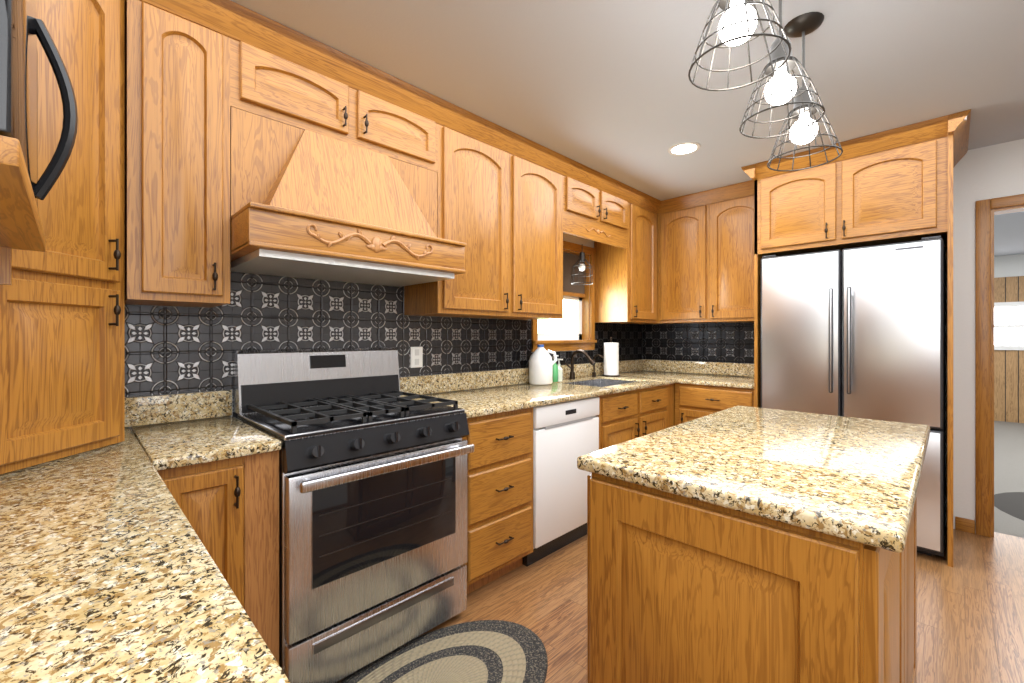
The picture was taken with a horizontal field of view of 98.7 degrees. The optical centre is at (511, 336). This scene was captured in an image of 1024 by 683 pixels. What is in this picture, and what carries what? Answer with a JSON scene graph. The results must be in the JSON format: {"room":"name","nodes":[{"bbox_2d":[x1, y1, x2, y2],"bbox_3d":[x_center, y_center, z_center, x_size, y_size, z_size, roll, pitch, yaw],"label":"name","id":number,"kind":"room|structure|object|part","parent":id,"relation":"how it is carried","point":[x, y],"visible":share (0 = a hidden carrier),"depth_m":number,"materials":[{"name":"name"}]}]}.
{"room":"kitchen","nodes":[
{"label":"kitchen","id":0,"kind":"room"},
{"bbox_2d":[125,233,642,428],"bbox_3d":[-0.339,0.030,2.857,0.120,2.440,4.500,0,0,45],"label":"wall","id":1,"kind":"structure","parent":0,"point":[566,237],"depth_m":3.66,"materials":[{"name":"paint"}]},
{"bbox_2d":[0,135,45,284],"bbox_3d":[-1.026,-0.615,0.642,0.760,0.990,0.453,0,0,45],"label":"shelf","id":2,"kind":"object","parent":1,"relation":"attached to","point":[21,227],"visible":1,"depth_m":0.73,"materials":[{"name":"brown wood"}]},
{"bbox_2d":[0,0,77,207],"bbox_3d":[-1.004,-0.464,0.664,0.740,0.443,0.499,0,0,45],"label":"microwave","id":3,"kind":"object","parent":2,"relation":"on","point":[22,27],"visible":0.88,"depth_m":0.76,"materials":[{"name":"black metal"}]},
{"bbox_2d":[230,107,466,286],"bbox_3d":[-0.736,-0.559,1.966,0.562,0.568,0.914,0,0,45],"label":"range hood","id":4,"kind":"object","parent":1,"relation":"attached to","point":[306,204],"visible":0.96,"depth_m":1.76,"materials":[{"name":"brown wood"}]},
{"bbox_2d":[125,272,644,416],"bbox_3d":[-0.077,-0.100,3.029,0.005,0.900,3.923,0,0,45],"label":"tile backsplash","id":5,"kind":"structure","parent":1,"relation":"attached to","point":[172,350],"depth_m":2.11,"materials":[{"name":"black tile"}]},
{"bbox_2d":[410,347,422,367],"bbox_3d":[-0.551,0.120,2.546,0.007,0.120,0.080,0,0,45],"label":"electrical outlet plate","id":6,"kind":"object","parent":5,"relation":"attached to","point":[416,357],"visible":1,"depth_m":2.54,"materials":[{"name":"white plastic"}]},
{"bbox_2d":[125,0,664,323],"bbox_3d":[0.056,-0.615,2.891,0.374,0.990,3.917,0,0,45],"label":"upper cabinet","id":7,"kind":"object","parent":1,"relation":"attached to","point":[508,219],"visible":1,"depth_m":1.85,"materials":[{"name":"brown wood"}]},
{"bbox_2d":[571,244,592,284],"bbox_3d":[0.544,-0.561,3.415,0.168,0.306,0.168,0,0,45],"label":"light","id":8,"kind":"object","parent":7,"relation":"hanging from","point":[581,267],"visible":1,"depth_m":3.40,"materials":[{"name":"grey metal"}]},
{"bbox_2d":[532,241,596,351],"bbox_3d":[0.401,-0.323,3.551,0.145,0.875,0.790,0,0,45],"label":"window","id":9,"kind":"structure","parent":1,"relation":"in","point":[579,295],"depth_m":3.70,"materials":[{"name":"brown wood"}]},
{"bbox_2d":[125,0,664,213],"bbox_3d":[-0.039,-1.141,2.576,0.120,0.093,3.984,0,0,45],"label":"crown molding","id":10,"kind":"structure","parent":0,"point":[233,20],"depth_m":1.97,"materials":[{"name":"brown wood"}]},
{"bbox_2d":[231,0,1023,255],"bbox_3d":[3.642,-1.215,2.864,5.700,0.050,10.400,0,0,45],"label":"ceiling","id":11,"kind":"structure","parent":0,"point":[608,88],"depth_m":1.96,"materials":[{"name":"paint"}]},
{"bbox_2d":[668,142,700,155],"bbox_3d":[1.089,-1.187,2.786,0.194,0.005,0.194,0,0,45],"label":"recessed light","id":12,"kind":"object","parent":11,"relation":"in","point":[684,148],"visible":1,"depth_m":2.78,"materials":[{"name":"white"}]},
{"bbox_2d":[688,0,803,95],"bbox_3d":[0.594,-0.951,1.160,0.238,0.477,0.238,0,0,36],"label":"light","id":13,"kind":"object","parent":11,"relation":"hanging from","point":[780,52],"depth_m":1.18,"materials":[{"name":"grey metal"}]},
{"bbox_3d":[0.594,-0.831,1.160,0.090,0.113,0.090,0,0,33],"label":"pendant light bulb","id":14,"kind":"part","parent":13,"relation":"part of","materials":[{"name":"white glass"}]},
{"bbox_2d":[739,12,831,143],"bbox_3d":[0.884,-0.948,1.450,0.238,0.484,0.238,0,0,36],"label":"light","id":15,"kind":"object","parent":11,"relation":"hanging from","point":[783,91],"depth_m":1.51,"materials":[{"name":"grey metal"}]},
{"bbox_3d":[0.884,-0.824,1.450,0.090,0.113,0.090,0,0,33],"label":"pendant light bulb","id":16,"kind":"part","parent":15,"relation":"part of","materials":[{"name":"white glass"}]},
{"bbox_2d":[767,112,842,171],"bbox_3d":[1.110,-0.931,1.676,0.238,0.517,0.238,0,0,36],"label":"light","id":17,"kind":"object","parent":11,"relation":"hanging from","point":[809,130],"depth_m":1.66,"materials":[{"name":"white glass"}]},
{"bbox_3d":[1.110,-0.790,1.676,0.090,0.113,0.090,0,0,33],"label":"pendant light bulb","id":18,"kind":"part","parent":17,"relation":"part of","materials":[{"name":"white glass"}]},
{"bbox_2d":[336,527,1023,682],"bbox_3d":[1.333,1.275,1.192,4.800,0.050,4.770,0,0,45],"label":"floor","id":19,"kind":"structure","parent":0,"point":[970,615],"depth_m":2.02,"materials":[{"name":"brown wood"}]},
{"bbox_2d":[234,347,473,682],"bbox_3d":[-0.672,0.655,1.902,0.736,1.190,0.756,0,0,45],"label":"gas range","id":20,"kind":"object","parent":19,"relation":"on","point":[373,511],"visible":0.98,"depth_m":1.68,"materials":[{"name":"silver metal"}]},
{"bbox_2d":[157,384,673,663],"bbox_3d":[-0.052,0.812,2.583,0.670,0.876,3.260,0,0,45],"label":"base cabinet","id":21,"kind":"object","parent":19,"relation":"on","point":[229,508],"depth_m":2.02,"materials":[{"name":"brown wood"}]},
{"bbox_2d":[0,396,289,682],"bbox_3d":[-0.507,0.301,0.269,3.298,0.142,0.660,0,0,45],"label":"countertop","id":22,"kind":"structure","parent":21,"relation":"on","point":[110,572],"depth_m":0.62,"materials":[{"name":"beige stone"}]},
{"bbox_2d":[0,0,124,474],"bbox_3d":[-1.467,-0.386,1.200,0.612,1.448,0.618,0,0,45],"label":"tall cabinet","id":23,"kind":"object","parent":22,"relation":"on","point":[62,345],"visible":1,"depth_m":1.24,"materials":[{"name":"brown wood"}]},
{"bbox_2d":[148,390,280,459],"bbox_3d":[-1.094,0.301,1.552,0.653,0.142,0.323,0,0,45],"label":"countertop","id":24,"kind":"structure","parent":21,"relation":"on","point":[208,414],"depth_m":1.70,"materials":[{"name":"beige stone"}]},
{"bbox_2d":[399,360,691,417],"bbox_3d":[0.554,0.301,3.195,0.660,0.142,2.793,0,0,45],"label":"countertop","id":25,"kind":"structure","parent":21,"relation":"on","point":[481,393],"depth_m":2.79,"materials":[{"name":"beige stone"}]},
{"bbox_2d":[529,345,556,384],"bbox_3d":[0.208,0.199,3.147,0.174,0.280,0.174,0,0,45],"label":"jug","id":26,"kind":"object","parent":25,"relation":"on","point":[541,362],"visible":1,"depth_m":3.08,"materials":[{"name":"white plastic"}]},
{"bbox_2d":[553,355,562,381],"bbox_3d":[0.340,0.239,3.323,0.068,0.199,0.115,0,0,45],"label":"soap bottles","id":27,"kind":"object","parent":25,"relation":"on","point":[557,372],"visible":0.83,"depth_m":3.29,"materials":[{"name":"green plastic"}]},
{"bbox_2d":[565,350,602,379],"bbox_3d":[0.620,0.221,3.490,0.238,0.236,0.419,0,0,45],"label":"gooseneck faucet","id":28,"kind":"object","parent":25,"relation":"on","point":[591,362],"visible":1,"depth_m":3.46,"materials":[{"name":"brown metal"}]},
{"bbox_2d":[564,379,636,386],"bbox_3d":[0.672,0.451,3.316,0.398,0.198,0.598,0,0,45],"label":"sink basin","id":29,"kind":"object","parent":25,"relation":"in","point":[602,382],"visible":0.06,"depth_m":3.57,"materials":[{"name":"silver metal"}]},
{"bbox_2d":[602,337,619,376],"bbox_3d":[0.849,0.171,3.762,0.150,0.336,0.150,0,0,45],"label":"paper towel holder","id":30,"kind":"object","parent":25,"relation":"on","point":[611,359],"visible":1,"depth_m":3.71,"materials":[{"name":"white paper"}]},
{"bbox_2d":[632,359,675,362],"bbox_3d":[1.310,0.301,3.951,0.360,0.142,0.656,0,0,45],"label":"countertop","id":31,"kind":"structure","parent":21,"relation":"on","point":[641,360],"depth_m":4.29,"materials":[{"name":"beige stone"}]},
{"bbox_2d":[680,361,753,388],"bbox_3d":[1.739,0.301,3.522,0.553,0.142,0.656,0,0,45],"label":"countertop","id":32,"kind":"structure","parent":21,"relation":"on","point":[698,373],"depth_m":3.73,"materials":[{"name":"beige stone"}]},
{"bbox_2d":[339,620,547,682],"bbox_3d":[-0.290,1.244,1.506,0.620,0.011,1.040,0,0,45],"label":"braided rug","id":33,"kind":"object","parent":19,"relation":"on","point":[491,651],"visible":0.88,"depth_m":1.69,"materials":[{"name":"beige fabric"}]},
{"bbox_2d":[522,397,598,566],"bbox_3d":[0.124,0.812,2.770,0.618,0.876,0.602,0,0,45],"label":"dishwasher","id":34,"kind":"object","parent":19,"relation":"on","point":[565,435],"visible":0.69,"depth_m":2.50,"materials":[{"name":"white metal"}]},
{"bbox_2d":[674,383,753,425],"bbox_3d":[1.501,0.812,3.750,1.210,0.876,0.670,0,0,45],"label":"base cabinet","id":35,"kind":"object","parent":19,"relation":"on","point":[693,401],"depth_m":3.36,"materials":[{"name":"brown wood"}]},
{"bbox_2d":[587,473,916,682],"bbox_3d":[0.831,0.803,1.389,0.610,0.893,1.220,0,0,45],"label":"base cabinet","id":36,"kind":"object","parent":19,"relation":"on","point":[681,589],"visible":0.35,"depth_m":0.94,"materials":[{"name":"brown wood"}]},
{"bbox_2d":[577,406,929,552],"bbox_3d":[0.840,0.338,1.381,0.655,0.035,1.240,0,0,45],"label":"countertop","id":37,"kind":"structure","parent":36,"relation":"on","point":[853,479],"depth_m":1.09,"materials":[{"name":"beige stone"}]},
{"bbox_2d":[761,236,944,556],"bbox_3d":[2.249,0.347,2.934,0.906,1.805,0.710,0,0,45],"label":"refrigerator","id":38,"kind":"object","parent":19,"relation":"on","point":[858,332],"visible":0.65,"depth_m":2.63,"materials":[{"name":"grey metal"}]},
{"bbox_2d":[754,134,952,566],"bbox_3d":[2.266,0.070,2.957,0.987,2.360,0.710,0,0,45],"label":"tall cabinet","id":39,"kind":"object","parent":19,"relation":"on","point":[900,194],"visible":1,"depth_m":2.66,"materials":[{"name":"brown wood"}]},
{"bbox_2d":[645,139,1023,528],"bbox_3d":[2.977,0.030,2.835,4.840,2.440,0.120,0,0,45],"label":"wall","id":40,"kind":"structure","parent":0,"point":[991,171],"depth_m":2.82,"materials":[{"name":"paint"}]},
{"bbox_2d":[645,322,753,363],"bbox_3d":[1.746,0.055,3.976,1.184,0.348,0.007,0,0,45],"label":"tile backsplash","id":41,"kind":"structure","parent":40,"relation":"attached to","point":[701,342],"depth_m":4.00,"materials":[{"name":"black tile"}]},
{"bbox_2d":[658,195,753,323],"bbox_3d":[1.712,-0.615,3.744,0.903,0.990,0.380,0,0,45],"label":"upper cabinet","id":42,"kind":"object","parent":40,"relation":"attached to","point":[706,263],"visible":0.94,"depth_m":3.64,"materials":[{"name":"brown wood"}]},
{"bbox_2d":[661,184,753,213],"bbox_3d":[1.640,-1.141,3.585,0.828,0.093,0.090,0,0,45],"label":"crown molding","id":43,"kind":"structure","parent":40,"relation":"attached to","point":[733,191],"depth_m":3.61,"materials":[{"name":"brown wood"}]},
{"bbox_2d":[737,109,970,187],"bbox_3d":[2.043,-1.141,2.734,1.119,0.093,0.108,0,0,45],"label":"crown molding","id":44,"kind":"structure","parent":40,"relation":"attached to","point":[957,124],"depth_m":2.60,"materials":[{"name":"brown wood"}]},
{"bbox_2d":[953,140,968,167],"bbox_3d":[2.665,-1.141,2.624,0.086,0.093,0.616,0,0,45],"label":"crown molding","id":45,"kind":"structure","parent":40,"relation":"attached to","point":[960,147],"depth_m":2.68,"materials":[{"name":"brown wood"}]},
{"bbox_2d":[955,516,974,533],"bbox_3d":[2.355,1.208,0.649,2.383,0.085,3.848,0,0,45],"label":"baseboard","id":46,"kind":"structure","parent":40,"relation":"attached to","point":[965,525],"depth_m":2.81,"materials":[{"name":"brown wood"}]},
{"bbox_2d":[975,194,1023,536],"bbox_3d":[3.321,0.198,2.479,0.980,2.105,0.138,0,0,45],"label":"door frame","id":47,"kind":"structure","parent":40,"relation":"attached to","point":[984,368],"depth_m":2.75,"materials":[{"name":"brown wood"}]},
{"bbox_2d":[994,254,1023,422],"bbox_3d":[7.459,0.030,6.313,4.980,2.440,0.124,0,0,45],"label":"wall","id":48,"kind":"structure","parent":0,"point":[1008,364],"depth_m":6.42,"materials":[{"name":"paint"},{"name":"wood paneling"}]},
{"bbox_2d":[994,302,1023,349],"bbox_3d":[7.216,-0.150,6.438,1.100,0.700,0.030,0,0,45],"label":"window","id":49,"kind":"structure","parent":48,"relation":"in","point":[1008,325],"depth_m":6.41,"materials":[{"name":"white glass"}]},
{"label":"outside","id":50,"kind":"structure","parent":0,"visible":0},
{"bbox_2d":[538,299,575,333],"bbox_3d":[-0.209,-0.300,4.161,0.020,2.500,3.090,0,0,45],"label":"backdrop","id":51,"kind":"structure","parent":50,"point":[544,330],"depth_m":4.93,"materials":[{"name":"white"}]},
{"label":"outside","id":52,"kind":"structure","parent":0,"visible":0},
{"bbox_2d":[994,421,1023,537],"bbox_3d":[5.470,1.275,4.338,5.000,0.050,5.530,0,0,45],"label":"floor carpet","id":53,"kind":"object","parent":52,"point":[1008,456],"depth_m":4.20,"materials":[{"name":"grey carpet"}]},
{"bbox_2d":[994,492,1023,520],"bbox_3d":[4.066,1.244,2.934,1.200,0.012,1.200,0,0,45],"label":"rug","id":54,"kind":"object","parent":53,"relation":"on","point":[1011,503],"visible":0.86,"depth_m":3.26,"materials":[{"name":"grey fabric"}]}
]}

